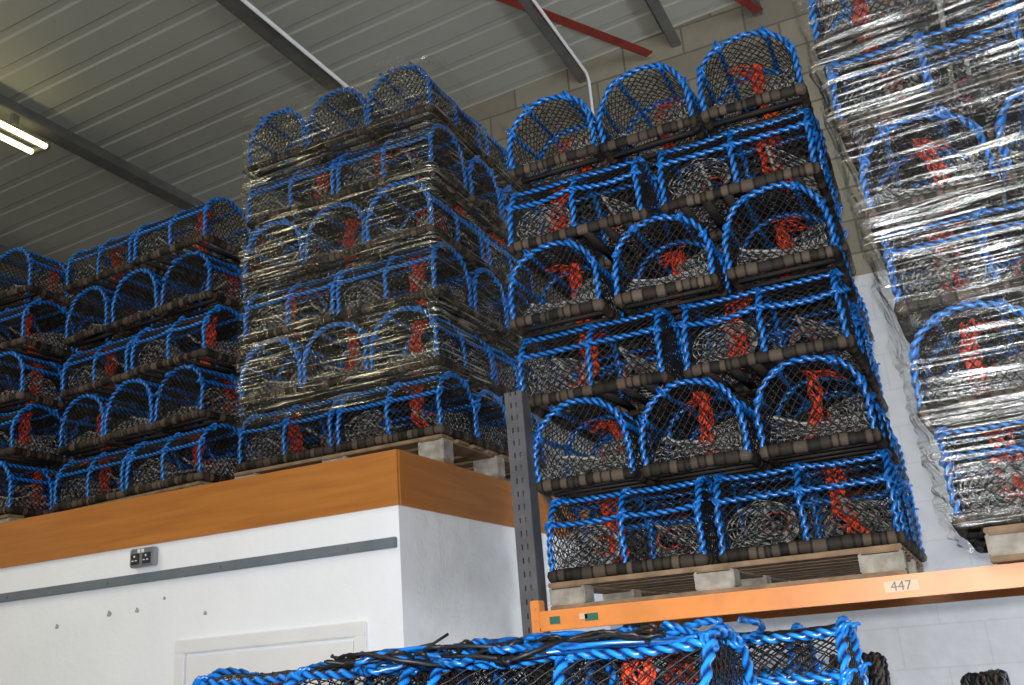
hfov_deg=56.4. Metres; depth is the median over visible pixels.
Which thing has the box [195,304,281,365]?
pot
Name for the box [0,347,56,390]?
pot
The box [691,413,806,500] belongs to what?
pot
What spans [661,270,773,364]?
pot
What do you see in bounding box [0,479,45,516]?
pot
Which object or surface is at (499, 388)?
pot
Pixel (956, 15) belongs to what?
pot
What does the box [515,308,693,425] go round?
pot
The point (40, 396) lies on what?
pot
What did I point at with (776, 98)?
pot
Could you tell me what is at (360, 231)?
pot
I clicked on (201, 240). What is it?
pot
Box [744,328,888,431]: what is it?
pot
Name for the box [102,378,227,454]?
pot
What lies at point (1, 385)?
pot
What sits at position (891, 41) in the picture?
pot
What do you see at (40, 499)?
pot
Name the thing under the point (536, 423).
pot
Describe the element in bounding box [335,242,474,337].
pot
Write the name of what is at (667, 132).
pot
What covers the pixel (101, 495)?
pot
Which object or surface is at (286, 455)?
pot
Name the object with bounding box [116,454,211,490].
pot
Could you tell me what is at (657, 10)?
roof purlin
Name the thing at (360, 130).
pot
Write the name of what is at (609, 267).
pot
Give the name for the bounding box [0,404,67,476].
pot
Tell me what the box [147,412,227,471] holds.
pot
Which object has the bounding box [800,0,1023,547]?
film
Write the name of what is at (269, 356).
pot
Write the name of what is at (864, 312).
pot
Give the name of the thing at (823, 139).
pot
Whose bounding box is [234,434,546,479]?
wooden pallet
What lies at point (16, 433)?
pot
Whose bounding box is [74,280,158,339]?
pot
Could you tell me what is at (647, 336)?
pot
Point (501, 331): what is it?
pot
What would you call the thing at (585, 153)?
pot
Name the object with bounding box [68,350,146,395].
pot
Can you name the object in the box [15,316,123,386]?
pot
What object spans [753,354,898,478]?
pot
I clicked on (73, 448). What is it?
pot
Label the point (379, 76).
film
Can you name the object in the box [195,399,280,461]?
pot
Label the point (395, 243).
pot
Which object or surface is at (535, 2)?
conduit
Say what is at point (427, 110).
pot
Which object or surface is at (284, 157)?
pot
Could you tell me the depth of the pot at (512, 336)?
5.71 m
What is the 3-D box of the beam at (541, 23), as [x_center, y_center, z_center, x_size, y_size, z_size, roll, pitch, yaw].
[-2.060,-3.555,2.053,0.124,0.166,12.000,-13,-20,23]
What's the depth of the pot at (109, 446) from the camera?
6.61 m
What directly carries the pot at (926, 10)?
on the pot at (972, 84)
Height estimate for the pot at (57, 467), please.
0.348 m
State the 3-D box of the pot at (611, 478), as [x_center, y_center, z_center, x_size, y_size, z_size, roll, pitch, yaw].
[0.392,0.455,3.928,0.420,0.349,0.631,-13,-20,23]
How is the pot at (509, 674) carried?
on the pot
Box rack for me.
[504,390,1023,682]
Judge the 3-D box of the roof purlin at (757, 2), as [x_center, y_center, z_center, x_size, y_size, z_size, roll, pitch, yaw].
[-0.868,-3.893,1.562,0.124,0.166,12.000,-13,-20,23]
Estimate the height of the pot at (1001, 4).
0.349 m
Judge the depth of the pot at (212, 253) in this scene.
6.48 m
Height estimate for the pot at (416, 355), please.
0.349 m
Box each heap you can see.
[314,616,765,676]
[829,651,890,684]
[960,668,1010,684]
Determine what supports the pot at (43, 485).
on the wooden pallet at (8, 517)
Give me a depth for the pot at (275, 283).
6.27 m
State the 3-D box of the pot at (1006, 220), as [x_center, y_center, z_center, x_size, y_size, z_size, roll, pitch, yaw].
[2.180,-0.473,3.785,0.420,0.350,0.631,-13,-20,25]
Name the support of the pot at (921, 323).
on the pot at (991, 352)
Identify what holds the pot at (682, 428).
on the pot at (605, 442)
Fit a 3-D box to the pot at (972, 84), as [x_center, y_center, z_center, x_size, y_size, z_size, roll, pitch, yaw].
[1.481,-0.911,3.390,0.631,0.349,0.419,-14,-20,26]
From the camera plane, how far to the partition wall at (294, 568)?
4.41 m
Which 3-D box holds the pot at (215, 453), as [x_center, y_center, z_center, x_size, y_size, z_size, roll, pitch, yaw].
[-1.631,0.791,5.864,0.632,0.348,0.420,-14,-21,27]
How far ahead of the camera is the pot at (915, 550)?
3.79 m
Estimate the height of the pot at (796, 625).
0.348 m
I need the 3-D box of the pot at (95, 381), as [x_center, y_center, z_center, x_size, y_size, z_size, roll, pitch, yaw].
[-2.467,0.166,6.028,0.631,0.349,0.420,-14,-21,27]
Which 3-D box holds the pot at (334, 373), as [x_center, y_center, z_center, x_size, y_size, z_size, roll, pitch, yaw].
[-0.886,0.381,5.934,0.419,0.349,0.631,-13,-20,23]
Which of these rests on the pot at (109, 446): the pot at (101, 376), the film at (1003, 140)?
the pot at (101, 376)
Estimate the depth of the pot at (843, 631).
2.18 m
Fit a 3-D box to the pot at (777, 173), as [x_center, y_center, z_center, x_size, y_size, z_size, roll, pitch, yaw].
[0.936,-0.687,3.885,0.631,0.349,0.419,-13,-20,23]
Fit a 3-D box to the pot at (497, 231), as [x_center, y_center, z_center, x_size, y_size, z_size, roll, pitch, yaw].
[-0.237,-0.742,6.074,0.631,0.350,0.420,-12,-20,22]
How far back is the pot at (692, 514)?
4.42 m
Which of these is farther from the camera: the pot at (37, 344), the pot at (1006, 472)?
the pot at (37, 344)
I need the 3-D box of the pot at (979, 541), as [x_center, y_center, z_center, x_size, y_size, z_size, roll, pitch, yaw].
[1.870,0.485,3.298,0.631,0.349,0.420,-14,-21,27]
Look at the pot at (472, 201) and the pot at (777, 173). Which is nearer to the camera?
the pot at (777, 173)
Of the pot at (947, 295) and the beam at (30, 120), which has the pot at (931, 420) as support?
the pot at (947, 295)
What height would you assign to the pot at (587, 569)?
0.349 m
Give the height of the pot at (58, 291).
0.348 m
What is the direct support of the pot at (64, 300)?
on the pot at (37, 344)
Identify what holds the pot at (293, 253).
on the pot at (275, 283)
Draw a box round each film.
[236,57,543,432]
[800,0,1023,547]
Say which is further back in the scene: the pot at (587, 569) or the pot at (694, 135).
the pot at (694, 135)
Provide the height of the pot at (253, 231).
0.349 m
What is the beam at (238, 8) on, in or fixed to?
attached to the ceiling
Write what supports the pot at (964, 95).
on the pot at (927, 187)
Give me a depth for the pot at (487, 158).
5.91 m
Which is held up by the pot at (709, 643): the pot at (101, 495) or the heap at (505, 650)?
the heap at (505, 650)
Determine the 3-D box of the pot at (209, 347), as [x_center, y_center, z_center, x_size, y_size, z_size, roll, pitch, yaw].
[-1.909,0.020,5.726,0.632,0.348,0.420,-14,-21,26]
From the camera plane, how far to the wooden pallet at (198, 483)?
5.27 m
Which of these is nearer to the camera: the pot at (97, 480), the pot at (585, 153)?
the pot at (585, 153)
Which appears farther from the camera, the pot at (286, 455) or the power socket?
the pot at (286, 455)
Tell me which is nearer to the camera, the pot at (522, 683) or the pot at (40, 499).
the pot at (522, 683)
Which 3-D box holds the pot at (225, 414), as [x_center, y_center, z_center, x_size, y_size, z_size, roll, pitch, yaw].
[-1.737,0.359,5.662,0.420,0.350,0.631,-15,-21,29]
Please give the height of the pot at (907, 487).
0.349 m
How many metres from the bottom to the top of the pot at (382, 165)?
0.348 m
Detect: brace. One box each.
[497,0,652,56]
[735,0,762,13]
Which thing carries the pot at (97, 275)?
on the pot at (73, 340)
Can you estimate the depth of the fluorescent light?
6.73 m
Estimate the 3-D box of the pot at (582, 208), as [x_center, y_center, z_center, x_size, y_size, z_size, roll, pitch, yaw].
[0.567,-0.671,4.929,0.420,0.348,0.631,-13,-20,24]
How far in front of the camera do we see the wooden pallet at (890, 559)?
3.41 m
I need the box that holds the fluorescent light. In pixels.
[0,113,50,154]
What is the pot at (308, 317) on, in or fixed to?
on the pot at (281, 384)
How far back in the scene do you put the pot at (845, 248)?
4.49 m
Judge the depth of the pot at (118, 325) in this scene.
5.89 m
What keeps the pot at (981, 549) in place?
on the wooden pallet at (1005, 543)
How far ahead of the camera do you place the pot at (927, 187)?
3.75 m
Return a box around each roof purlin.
[645,0,680,47]
[751,0,762,16]
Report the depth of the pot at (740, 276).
3.63 m
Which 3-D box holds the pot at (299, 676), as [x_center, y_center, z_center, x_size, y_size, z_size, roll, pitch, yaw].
[-0.430,0.917,2.220,0.631,0.349,0.420,-12,-20,21]
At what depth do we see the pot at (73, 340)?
6.08 m
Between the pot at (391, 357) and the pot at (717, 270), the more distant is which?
the pot at (391, 357)
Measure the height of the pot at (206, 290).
0.350 m
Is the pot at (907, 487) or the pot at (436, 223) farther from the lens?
the pot at (436, 223)
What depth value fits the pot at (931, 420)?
3.01 m
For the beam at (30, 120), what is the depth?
7.36 m
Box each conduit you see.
[241,0,377,110]
[532,0,634,462]
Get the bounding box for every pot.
[0,247,104,325]
[0,274,60,337]
[0,298,74,374]
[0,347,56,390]
[0,350,99,424]
[0,374,51,434]
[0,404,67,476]
[0,433,48,488]
[0,460,90,517]
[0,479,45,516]
[6,417,119,482]
[12,485,83,507]
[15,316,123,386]
[23,385,116,444]
[29,291,111,350]
[51,443,176,512]
[57,393,178,466]
[59,330,178,405]
[59,475,116,502]
[62,376,167,430]
[63,285,182,362]
[64,227,179,305]
[64,446,144,485]
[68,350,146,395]
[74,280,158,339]
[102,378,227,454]
[110,268,230,350]
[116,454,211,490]
[121,346,228,413]
[124,253,225,310]
[124,423,252,496]
[129,304,254,388]
[132,196,253,282]
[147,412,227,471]
[152,364,279,443]
[158,249,279,336]
[187,436,287,482]
[188,223,298,299]
[190,323,302,398]
[192,659,469,684]
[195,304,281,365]
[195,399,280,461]
[236,394,374,471]
[239,283,325,347]
[239,337,363,425]
[240,253,328,313]
[242,218,358,313]
[242,270,374,357]
[242,386,341,448]
[246,155,372,248]
[247,107,360,202]
[249,356,328,381]
[289,414,407,459]
[292,195,407,264]
[294,293,406,371]
[302,321,426,412]
[304,201,423,297]
[306,86,417,183]
[314,373,405,435]
[335,123,468,220]
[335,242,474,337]
[335,371,480,452]
[363,660,608,684]
[365,178,485,282]
[367,62,481,172]
[369,305,494,400]
[373,143,468,216]
[374,357,468,426]
[380,155,503,240]
[381,243,450,308]
[381,389,508,456]
[382,267,509,354]
[387,660,599,684]
[420,185,528,262]
[422,291,538,371]
[427,624,757,684]
[430,225,534,306]
[432,411,545,468]
[433,340,539,419]
[434,118,529,204]
[503,156,672,280]
[507,90,636,222]
[507,238,647,361]
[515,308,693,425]
[533,397,679,505]
[544,475,727,582]
[546,195,692,302]
[559,337,715,441]
[568,289,682,380]
[574,163,674,255]
[582,234,717,323]
[585,615,871,684]
[585,622,825,684]
[586,492,738,563]
[595,369,736,452]
[597,62,731,201]
[598,427,707,519]
[611,212,747,341]
[624,502,756,557]
[638,377,785,492]
[651,135,743,250]
[653,108,834,239]
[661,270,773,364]
[675,268,867,394]
[687,153,844,266]
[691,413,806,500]
[696,26,823,179]
[708,191,855,293]
[709,448,911,562]
[710,302,880,412]
[722,181,856,321]
[736,106,842,212]
[737,464,920,556]
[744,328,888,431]
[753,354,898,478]
[761,478,926,562]
[763,245,873,342]
[787,393,908,492]
[808,0,949,115]
[826,0,1023,173]
[845,37,943,174]
[855,79,1020,200]
[858,105,1003,272]
[874,143,1021,226]
[880,202,1023,342]
[888,187,1006,311]
[901,246,1023,369]
[908,299,1023,445]
[919,294,1023,385]
[934,418,1023,538]
[942,0,1023,82]
[942,350,1023,464]
[949,441,1023,545]
[959,0,1023,131]
[962,456,1023,552]
[994,82,1023,244]
[1004,182,1023,277]
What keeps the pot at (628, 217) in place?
on the pot at (581, 313)
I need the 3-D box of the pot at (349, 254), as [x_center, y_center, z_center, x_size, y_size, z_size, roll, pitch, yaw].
[-0.830,-0.530,5.444,0.420,0.349,0.631,-13,-20,24]
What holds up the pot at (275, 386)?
on the pot
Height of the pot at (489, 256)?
0.348 m
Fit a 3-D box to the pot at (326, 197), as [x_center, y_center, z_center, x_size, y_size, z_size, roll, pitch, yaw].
[-1.174,-0.831,5.571,0.631,0.349,0.420,-13,-20,23]
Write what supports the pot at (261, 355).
on the pot at (225, 414)
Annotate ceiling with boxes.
[0,0,736,284]
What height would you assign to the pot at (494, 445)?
0.349 m
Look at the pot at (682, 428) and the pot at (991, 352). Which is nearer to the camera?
the pot at (991, 352)
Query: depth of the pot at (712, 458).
3.58 m
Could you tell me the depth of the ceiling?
6.95 m
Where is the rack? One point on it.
(1003, 580)
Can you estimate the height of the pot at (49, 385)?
0.349 m
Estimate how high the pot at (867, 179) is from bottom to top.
0.350 m
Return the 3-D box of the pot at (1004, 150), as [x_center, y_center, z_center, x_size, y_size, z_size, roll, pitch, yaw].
[1.871,-0.632,3.228,0.419,0.349,0.631,-14,-20,26]
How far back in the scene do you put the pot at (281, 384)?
5.16 m
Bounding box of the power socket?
[130,546,157,568]
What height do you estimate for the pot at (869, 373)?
0.349 m
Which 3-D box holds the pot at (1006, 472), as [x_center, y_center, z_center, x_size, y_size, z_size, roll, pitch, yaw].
[1.667,0.382,2.936,0.631,0.349,0.420,-13,-20,24]
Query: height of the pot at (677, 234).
0.349 m
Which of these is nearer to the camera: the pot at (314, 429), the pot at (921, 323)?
the pot at (921, 323)
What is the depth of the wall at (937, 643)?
5.91 m
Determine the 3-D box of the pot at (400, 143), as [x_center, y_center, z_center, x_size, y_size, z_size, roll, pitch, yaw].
[-0.582,-1.040,6.212,0.420,0.350,0.631,-13,-20,23]
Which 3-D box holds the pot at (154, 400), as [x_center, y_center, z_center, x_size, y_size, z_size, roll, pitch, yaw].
[-2.244,0.267,6.387,0.631,0.350,0.420,-15,-21,29]
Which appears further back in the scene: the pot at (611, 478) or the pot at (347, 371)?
the pot at (347, 371)
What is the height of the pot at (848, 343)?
0.350 m
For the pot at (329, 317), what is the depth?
5.24 m
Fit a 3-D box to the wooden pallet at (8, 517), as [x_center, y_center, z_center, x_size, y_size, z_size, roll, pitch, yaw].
[-3.261,1.362,6.394,1.260,0.140,1.250,-13,-20,23]
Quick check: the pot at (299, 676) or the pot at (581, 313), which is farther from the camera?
the pot at (581, 313)
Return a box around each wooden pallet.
[0,514,28,522]
[71,481,210,509]
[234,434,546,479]
[548,543,923,609]
[983,523,1023,564]
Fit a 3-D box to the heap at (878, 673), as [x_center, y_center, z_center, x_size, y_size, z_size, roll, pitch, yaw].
[1.220,1.204,3.330,0.200,0.241,0.370,-12,-20,20]
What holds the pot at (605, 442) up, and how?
on the pot at (692, 514)
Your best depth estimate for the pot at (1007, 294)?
3.82 m
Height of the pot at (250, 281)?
0.349 m
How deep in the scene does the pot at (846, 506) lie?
3.35 m
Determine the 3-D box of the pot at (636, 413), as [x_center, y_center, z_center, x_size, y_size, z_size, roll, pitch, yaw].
[0.555,0.205,4.303,0.631,0.349,0.420,-13,-20,23]
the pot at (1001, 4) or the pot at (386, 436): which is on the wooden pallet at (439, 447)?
the pot at (386, 436)
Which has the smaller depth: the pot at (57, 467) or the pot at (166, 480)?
the pot at (166, 480)
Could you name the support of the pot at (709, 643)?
on the pot
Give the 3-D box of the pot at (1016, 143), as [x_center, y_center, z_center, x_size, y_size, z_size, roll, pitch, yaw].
[1.890,-0.699,4.131,0.632,0.348,0.420,-13,-20,24]
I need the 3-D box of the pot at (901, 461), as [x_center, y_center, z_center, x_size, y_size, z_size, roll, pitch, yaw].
[1.455,0.445,4.161,0.420,0.348,0.631,-13,-20,24]
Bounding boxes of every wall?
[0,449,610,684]
[4,0,1023,684]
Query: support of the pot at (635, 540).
on the wooden pallet at (890, 559)
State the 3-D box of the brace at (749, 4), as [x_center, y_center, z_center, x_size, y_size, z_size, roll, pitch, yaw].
[1.344,-2.412,6.339,1.013,0.064,0.064,11,-24,-40]
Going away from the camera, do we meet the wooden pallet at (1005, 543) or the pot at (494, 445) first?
the wooden pallet at (1005, 543)
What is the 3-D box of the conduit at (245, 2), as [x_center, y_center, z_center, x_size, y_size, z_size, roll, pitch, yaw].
[-3.300,-3.080,2.569,0.027,0.028,11.870,-13,-20,23]
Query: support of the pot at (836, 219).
on the pot at (740, 276)
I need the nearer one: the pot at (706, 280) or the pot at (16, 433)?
the pot at (706, 280)
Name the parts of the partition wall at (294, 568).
door architrave, door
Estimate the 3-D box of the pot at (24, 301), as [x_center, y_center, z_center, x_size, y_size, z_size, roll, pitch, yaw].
[-3.519,-0.291,6.644,0.420,0.348,0.632,-12,-20,22]

